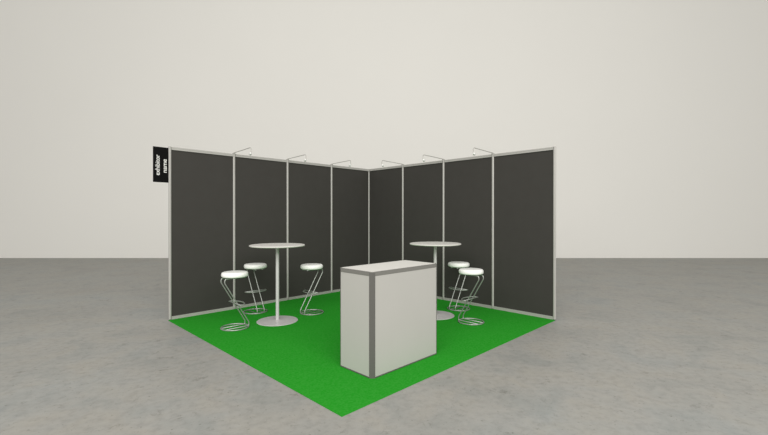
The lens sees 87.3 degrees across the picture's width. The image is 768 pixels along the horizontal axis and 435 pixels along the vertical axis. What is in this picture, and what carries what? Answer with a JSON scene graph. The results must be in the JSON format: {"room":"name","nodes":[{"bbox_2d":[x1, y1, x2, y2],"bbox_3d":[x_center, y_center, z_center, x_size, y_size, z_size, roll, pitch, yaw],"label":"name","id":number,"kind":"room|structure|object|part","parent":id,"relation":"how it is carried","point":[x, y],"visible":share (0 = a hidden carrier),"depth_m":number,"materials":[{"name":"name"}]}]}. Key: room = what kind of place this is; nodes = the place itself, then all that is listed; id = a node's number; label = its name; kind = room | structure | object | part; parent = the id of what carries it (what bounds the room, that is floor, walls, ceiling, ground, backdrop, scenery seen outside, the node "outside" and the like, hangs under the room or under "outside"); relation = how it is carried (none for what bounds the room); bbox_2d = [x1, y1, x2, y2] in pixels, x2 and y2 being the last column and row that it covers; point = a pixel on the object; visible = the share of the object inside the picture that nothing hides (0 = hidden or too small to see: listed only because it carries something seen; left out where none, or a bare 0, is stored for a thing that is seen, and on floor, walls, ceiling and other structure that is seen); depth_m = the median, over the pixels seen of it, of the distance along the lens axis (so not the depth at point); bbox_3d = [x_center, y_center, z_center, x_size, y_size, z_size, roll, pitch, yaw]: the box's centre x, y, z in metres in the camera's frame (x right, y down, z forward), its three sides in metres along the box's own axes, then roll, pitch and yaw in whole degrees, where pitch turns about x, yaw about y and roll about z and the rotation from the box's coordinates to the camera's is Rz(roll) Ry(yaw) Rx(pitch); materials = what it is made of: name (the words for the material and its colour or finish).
{"room":"exhibition hall","nodes":[
{"label":"exhibition hall","id":0,"kind":"room"},
{"bbox_2d":[0,0,767,257],"bbox_3d":[0.000,-5.946,14.593,80.000,15.200,0.303,0,0,0],"label":"wall","id":1,"kind":"structure","parent":0,"point":[654,113],"depth_m":14.45,"materials":[{"name":"white paint"}]},
{"bbox_2d":[0,258,767,434],"bbox_3d":[0.000,1.624,-9.765,80.000,0.200,48.461,0,0,0],"label":"floor","id":2,"kind":"structure","parent":0,"point":[89,346],"depth_m":3.96,"materials":[{"name":"concrete"}]},
{"bbox_2d":[168,146,171,319],"bbox_3d":[-3.086,0.229,5.804,0.036,2.502,0.036,0,0,45],"label":"frame post","id":3,"kind":"object","parent":2,"relation":"on","point":[169,147],"visible":1,"depth_m":5.79,"materials":[{"name":"silver metal"}]},
{"bbox_2d":[153,146,168,182],"bbox_3d":[-3.169,-0.750,5.717,0.014,0.500,0.198,0,0,45],"label":"name sign","id":4,"kind":"object","parent":3,"relation":"attached to","point":[160,154],"visible":1,"depth_m":5.71,"materials":[{"name":"black plastic"}]},
{"bbox_2d":[171,147,233,318],"bbox_3d":[-2.749,0.226,6.141,0.036,2.490,0.916,0,0,45],"label":"display panel","id":5,"kind":"object","parent":2,"relation":"on","point":[201,180],"visible":1,"depth_m":6.11,"materials":[{"name":"black metal"}]},
{"bbox_3d":[-2.749,-0.998,6.138,0.036,0.042,0.916,0,0,45],"label":"rail","id":6,"kind":"part","parent":5,"relation":"part of","materials":[{"name":"silver metal"}]},
{"bbox_3d":[-2.749,1.450,6.145,0.036,0.042,0.916,0,0,45],"label":"rail","id":7,"kind":"part","parent":5,"relation":"part of","materials":[{"name":"silver metal"}]},
{"bbox_2d":[233,154,234,308],"bbox_3d":[-2.413,0.227,6.479,0.036,2.502,0.036,0,0,45],"label":"frame post","id":8,"kind":"object","parent":2,"relation":"on","point":[233,154],"visible":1,"depth_m":6.46,"materials":[{"name":"silver metal"}]},
{"bbox_2d":[235,154,286,308],"bbox_3d":[-2.066,0.224,6.826,0.036,2.490,0.944,0,0,45],"label":"display panel","id":9,"kind":"object","parent":2,"relation":"on","point":[260,182],"visible":0.91,"depth_m":6.79,"materials":[{"name":"black metal"}]},
{"bbox_3d":[-2.066,-1.000,6.823,0.036,0.042,0.944,0,0,45],"label":"rail","id":10,"kind":"part","parent":9,"relation":"part of","materials":[{"name":"silver metal"}]},
{"bbox_3d":[-2.066,1.448,6.830,0.036,0.042,0.944,0,0,45],"label":"rail","id":11,"kind":"part","parent":9,"relation":"part of","materials":[{"name":"silver metal"}]},
{"bbox_2d":[287,160,288,299],"bbox_3d":[-1.719,0.225,7.173,0.036,2.502,0.036,0,0,45],"label":"frame post","id":12,"kind":"object","parent":2,"relation":"on","point":[287,160],"visible":1,"depth_m":7.17,"materials":[{"name":"silver metal"}]},
{"bbox_2d":[289,160,330,299],"bbox_3d":[-1.373,0.222,7.521,0.036,2.490,0.944,0,0,45],"label":"display panel","id":13,"kind":"object","parent":2,"relation":"on","point":[309,183],"visible":0.96,"depth_m":7.50,"materials":[{"name":"black metal"}]},
{"bbox_3d":[-1.373,-1.002,7.517,0.036,0.042,0.944,0,0,45],"label":"rail","id":14,"kind":"part","parent":13,"relation":"part of","materials":[{"name":"silver metal"}]},
{"bbox_3d":[-1.373,1.446,7.524,0.036,0.042,0.944,0,0,45],"label":"rail","id":15,"kind":"part","parent":13,"relation":"part of","materials":[{"name":"silver metal"}]},
{"bbox_2d":[331,165,331,292],"bbox_3d":[-1.026,0.223,7.868,0.036,2.502,0.036,0,0,45],"label":"frame post","id":16,"kind":"object","parent":2,"relation":"on","point":[331,165],"visible":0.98,"depth_m":7.85,"materials":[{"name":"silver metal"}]},
{"bbox_2d":[332,165,368,291],"bbox_3d":[-0.673,0.220,8.222,0.036,2.490,0.962,0,0,45],"label":"display panel","id":17,"kind":"object","parent":2,"relation":"on","point":[349,184],"visible":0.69,"depth_m":8.17,"materials":[{"name":"black metal"}]},
{"bbox_3d":[-0.673,-1.004,8.218,0.036,0.042,0.962,0,0,45],"label":"rail","id":18,"kind":"part","parent":17,"relation":"part of","materials":[{"name":"silver metal"}]},
{"bbox_2d":[168,291,554,416],"bbox_3d":[-0.317,1.477,5.778,3.925,0.006,3.925,0,0,45],"label":"carpet","id":19,"kind":"object","parent":2,"relation":"on","point":[303,355],"visible":0.71,"depth_m":4.75,"materials":[{"name":"green carpet"}]},
{"bbox_2d":[220,270,248,330],"bbox_3d":[-1.996,1.098,5.387,0.364,0.753,0.365,0,0,45],"label":"bar stool","id":20,"kind":"object","parent":19,"relation":"on","point":[235,274],"visible":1,"depth_m":5.32,"materials":[{"name":"white plastic"}]},
{"bbox_3d":[-1.996,0.756,5.386,0.342,0.069,0.342,0,0,45],"label":"seat","id":21,"kind":"part","parent":20,"relation":"part of","materials":[{"name":"white leather"}]},
{"bbox_2d":[243,263,267,313],"bbox_3d":[-2.008,1.096,6.288,0.365,0.753,0.364,0,0,45],"label":"bar stool","id":22,"kind":"object","parent":19,"relation":"on","point":[253,266],"visible":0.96,"depth_m":6.21,"materials":[{"name":"silver metal"}]},
{"bbox_3d":[-2.045,1.133,6.245,0.345,0.675,0.014,0,0,45],"label":"leg","id":23,"kind":"part","parent":22,"relation":"part of","materials":[{"name":"silver metal"}]},
{"bbox_3d":[-2.008,0.754,6.287,0.342,0.069,0.342,0,0,45],"label":"seat","id":24,"kind":"part","parent":22,"relation":"part of","materials":[{"name":"white leather"}]},
{"bbox_3d":[-1.965,1.133,6.325,0.345,0.675,0.014,0,0,45],"label":"leg","id":25,"kind":"part","parent":22,"relation":"part of","materials":[{"name":"silver metal"}]},
{"bbox_2d":[249,243,304,325],"bbox_3d":[-1.518,0.930,5.735,0.772,1.087,0.772,0,0,45],"label":"bar table","id":26,"kind":"object","parent":19,"relation":"on","point":[277,320],"visible":1,"depth_m":5.71,"materials":[{"name":"metal"}]},
{"bbox_2d":[300,263,323,314],"bbox_3d":[-1.117,1.096,6.225,0.364,0.753,0.365,0,0,45],"label":"bar stool","id":27,"kind":"object","parent":19,"relation":"on","point":[309,266],"visible":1,"depth_m":6.16,"materials":[{"name":"silver metal"}]},
{"bbox_3d":[-1.160,1.133,6.263,0.014,0.675,0.345,0,0,45],"label":"leg","id":28,"kind":"part","parent":27,"relation":"part of","materials":[{"name":"silver metal"}]},
{"bbox_3d":[-1.117,0.754,6.224,0.342,0.069,0.342,0,0,45],"label":"seat","id":29,"kind":"part","parent":27,"relation":"part of","materials":[{"name":"white leather"}]},
{"bbox_3d":[-1.079,1.133,6.182,0.014,0.675,0.345,0,0,45],"label":"leg","id":30,"kind":"part","parent":27,"relation":"part of","materials":[{"name":"silver metal"}]},
{"bbox_2d":[340,260,436,378],"bbox_3d":[0.068,0.988,4.200,0.495,0.980,0.995,0,0,45],"label":"counter","id":31,"kind":"object","parent":19,"relation":"on","point":[388,310],"depth_m":3.91,"materials":[{"name":"white laminate"}]},
{"bbox_3d":[-0.431,0.992,4.023,0.040,0.974,0.040,0,0,45],"label":"corner post","id":32,"kind":"part","parent":31,"relation":"part of","materials":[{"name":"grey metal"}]},
{"bbox_3d":[-0.273,0.522,3.857,0.415,0.034,0.030,0,0,45],"label":"rail","id":33,"kind":"part","parent":31,"relation":"part of","materials":[{"name":"grey"}]},
{"bbox_3d":[-0.276,1.003,3.856,0.415,0.928,0.017,0,0,45],"label":"panel","id":34,"kind":"part","parent":31,"relation":"part of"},
{"bbox_3d":[-0.273,1.473,3.860,0.415,0.012,0.030,0,0,45],"label":"rail","id":35,"kind":"part","parent":31,"relation":"part of","materials":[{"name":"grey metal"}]},
{"bbox_3d":[-0.109,0.993,3.701,0.040,0.974,0.040,0,0,45],"label":"corner post","id":36,"kind":"part","parent":31,"relation":"part of","materials":[{"name":"grey metal"}]},
{"bbox_2d":[342,260,434,271],"bbox_3d":[0.068,0.499,4.199,0.451,0.002,0.951,0,0,45],"label":"countertop","id":37,"kind":"structure","parent":31,"relation":"on","point":[375,267],"depth_m":4.18,"materials":[{"name":"white laminate"}]},
{"bbox_3d":[0.232,0.522,4.035,0.030,0.034,0.915,0,0,45],"label":"rail","id":38,"kind":"part","parent":31,"relation":"part of","materials":[{"name":"grey"}]},
{"bbox_3d":[0.235,1.003,4.034,0.017,0.928,0.915,0,0,45],"label":"panel","id":39,"kind":"part","parent":31,"relation":"part of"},
{"bbox_3d":[0.232,1.473,4.037,0.030,0.012,0.915,0,0,45],"label":"rail","id":40,"kind":"part","parent":31,"relation":"part of","materials":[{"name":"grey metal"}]},
{"bbox_3d":[0.566,0.991,4.378,0.040,0.974,0.040,0,0,45],"label":"corner post","id":41,"kind":"part","parent":31,"relation":"part of","materials":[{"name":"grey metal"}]},
{"bbox_2d":[410,242,460,319],"bbox_3d":[0.771,0.929,6.064,0.772,1.087,0.772,0,0,45],"label":"bar table","id":42,"kind":"object","parent":19,"relation":"on","point":[441,315],"visible":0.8,"depth_m":5.98,"materials":[{"name":"white laminate"}]},
{"bbox_2d":[447,261,469,310],"bbox_3d":[1.202,1.095,6.482,0.364,0.753,0.365,0,0,45],"label":"bar stool","id":43,"kind":"object","parent":19,"relation":"on","point":[455,264],"visible":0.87,"depth_m":6.40,"materials":[{"name":"silver metal"}]},
{"bbox_3d":[1.159,1.132,6.520,0.014,0.675,0.345,0,0,45],"label":"leg","id":44,"kind":"part","parent":43,"relation":"part of","materials":[{"name":"silver metal"}]},
{"bbox_3d":[1.202,0.753,6.481,0.342,0.069,0.342,0,0,45],"label":"seat","id":45,"kind":"part","parent":43,"relation":"part of","materials":[{"name":"white leather"}]},
{"bbox_3d":[1.240,1.133,6.439,0.014,0.675,0.345,0,0,45],"label":"leg","id":46,"kind":"part","parent":43,"relation":"part of","materials":[{"name":"silver metal"}]},
{"bbox_2d":[458,268,483,324],"bbox_3d":[1.226,1.097,5.674,0.365,0.753,0.364,0,0,45],"label":"bar stool","id":47,"kind":"object","parent":19,"relation":"on","point":[463,271],"visible":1,"depth_m":5.61,"materials":[{"name":"silver metal"}]},
{"bbox_3d":[1.226,0.755,5.673,0.342,0.069,0.342,0,0,45],"label":"seat","id":48,"kind":"part","parent":47,"relation":"part of","materials":[{"name":"white leather"}]},
{"bbox_3d":[1.264,1.135,5.717,0.345,0.675,0.014,0,0,45],"label":"leg","id":49,"kind":"part","parent":47,"relation":"part of","materials":[{"name":"silver metal"}]},
{"bbox_2d":[368,171,368,263],"bbox_3d":[-0.320,0.221,8.575,0.036,2.502,0.036,0,0,45],"label":"frame post","id":50,"kind":"object","parent":2,"relation":"on","point":[368,171],"visible":0.33,"depth_m":8.56,"materials":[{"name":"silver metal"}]},
{"bbox_2d":[369,165,401,263],"bbox_3d":[0.025,0.220,8.231,0.938,2.490,0.036,0,0,45],"label":"display panel","id":51,"kind":"object","parent":2,"relation":"on","point":[385,183],"visible":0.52,"depth_m":8.22,"materials":[{"name":"black metal"}]},
{"bbox_3d":[0.025,-1.004,8.227,0.938,0.042,0.036,0,0,45],"label":"rail","id":52,"kind":"part","parent":51,"relation":"part of","materials":[{"name":"silver metal"}]},
{"bbox_2d":[402,165,403,259],"bbox_3d":[0.370,0.223,7.886,0.036,2.502,0.036,0,0,45],"label":"frame post","id":53,"kind":"object","parent":2,"relation":"on","point":[402,165],"visible":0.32,"depth_m":7.87,"materials":[{"name":"silver metal"}]},
{"bbox_2d":[403,160,442,299],"bbox_3d":[0.717,0.222,7.540,0.944,2.490,0.036,0,0,45],"label":"display panel","id":54,"kind":"object","parent":2,"relation":"on","point":[423,182],"visible":0.69,"depth_m":7.50,"materials":[{"name":"black metal"}]},
{"bbox_3d":[0.717,-1.002,7.536,0.944,0.042,0.036,0,0,45],"label":"rail","id":55,"kind":"part","parent":54,"relation":"part of","materials":[{"name":"silver metal"}]},
{"bbox_2d":[442,160,443,299],"bbox_3d":[1.065,0.225,7.193,0.036,2.502,0.036,0,0,45],"label":"frame post","id":56,"kind":"object","parent":2,"relation":"on","point":[443,160],"visible":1,"depth_m":7.17,"materials":[{"name":"silver metal"}]},
{"bbox_2d":[444,154,491,307],"bbox_3d":[1.412,0.224,6.847,0.944,2.490,0.036,0,0,45],"label":"display panel","id":57,"kind":"object","parent":2,"relation":"on","point":[467,180],"visible":0.92,"depth_m":6.82,"materials":[{"name":"black metal"}]},
{"bbox_3d":[1.412,-1.000,6.843,0.944,0.042,0.036,0,0,45],"label":"rail","id":58,"kind":"part","parent":57,"relation":"part of","materials":[{"name":"silver metal"}]},
{"bbox_3d":[1.412,1.448,6.850,0.944,0.042,0.036,0,0,45],"label":"rail","id":59,"kind":"part","parent":57,"relation":"part of","materials":[{"name":"silver metal"}]},
{"bbox_2d":[492,154,493,308],"bbox_3d":[1.759,0.227,6.500,0.036,2.502,0.036,0,0,45],"label":"frame post","id":60,"kind":"object","parent":2,"relation":"on","point":[492,154],"visible":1,"depth_m":6.48,"materials":[{"name":"silver metal"}]},
{"bbox_2d":[473,147,494,155],"bbox_3d":[1.563,-1.002,6.300,0.042,0.123,0.616,0,0,45],"label":"spotlight","id":61,"kind":"object","parent":60,"relation":"attached to","point":[474,154],"visible":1,"depth_m":6.18,"materials":[{"name":"grey metal"}]},
{"bbox_2d":[493,147,552,319],"bbox_3d":[2.109,0.226,6.151,0.950,2.490,0.036,0,0,45],"label":"display panel","id":62,"kind":"object","parent":2,"relation":"on","point":[523,180],"visible":1,"depth_m":6.13,"materials":[{"name":"black metal"}]},
{"bbox_3d":[2.109,-0.998,6.148,0.950,0.042,0.036,0,0,45],"label":"rail","id":63,"kind":"part","parent":62,"relation":"part of","materials":[{"name":"silver metal"}]},
{"bbox_3d":[2.109,1.450,6.155,0.950,0.042,0.036,0,0,45],"label":"rail","id":64,"kind":"part","parent":62,"relation":"part of","materials":[{"name":"silver metal"}]},
{"bbox_2d":[553,146,555,319],"bbox_3d":[2.458,0.229,5.803,0.036,2.502,0.036,0,0,45],"label":"frame post","id":65,"kind":"object","parent":2,"relation":"on","point":[554,147],"visible":1,"depth_m":5.79,"materials":[{"name":"silver metal"}]}
]}

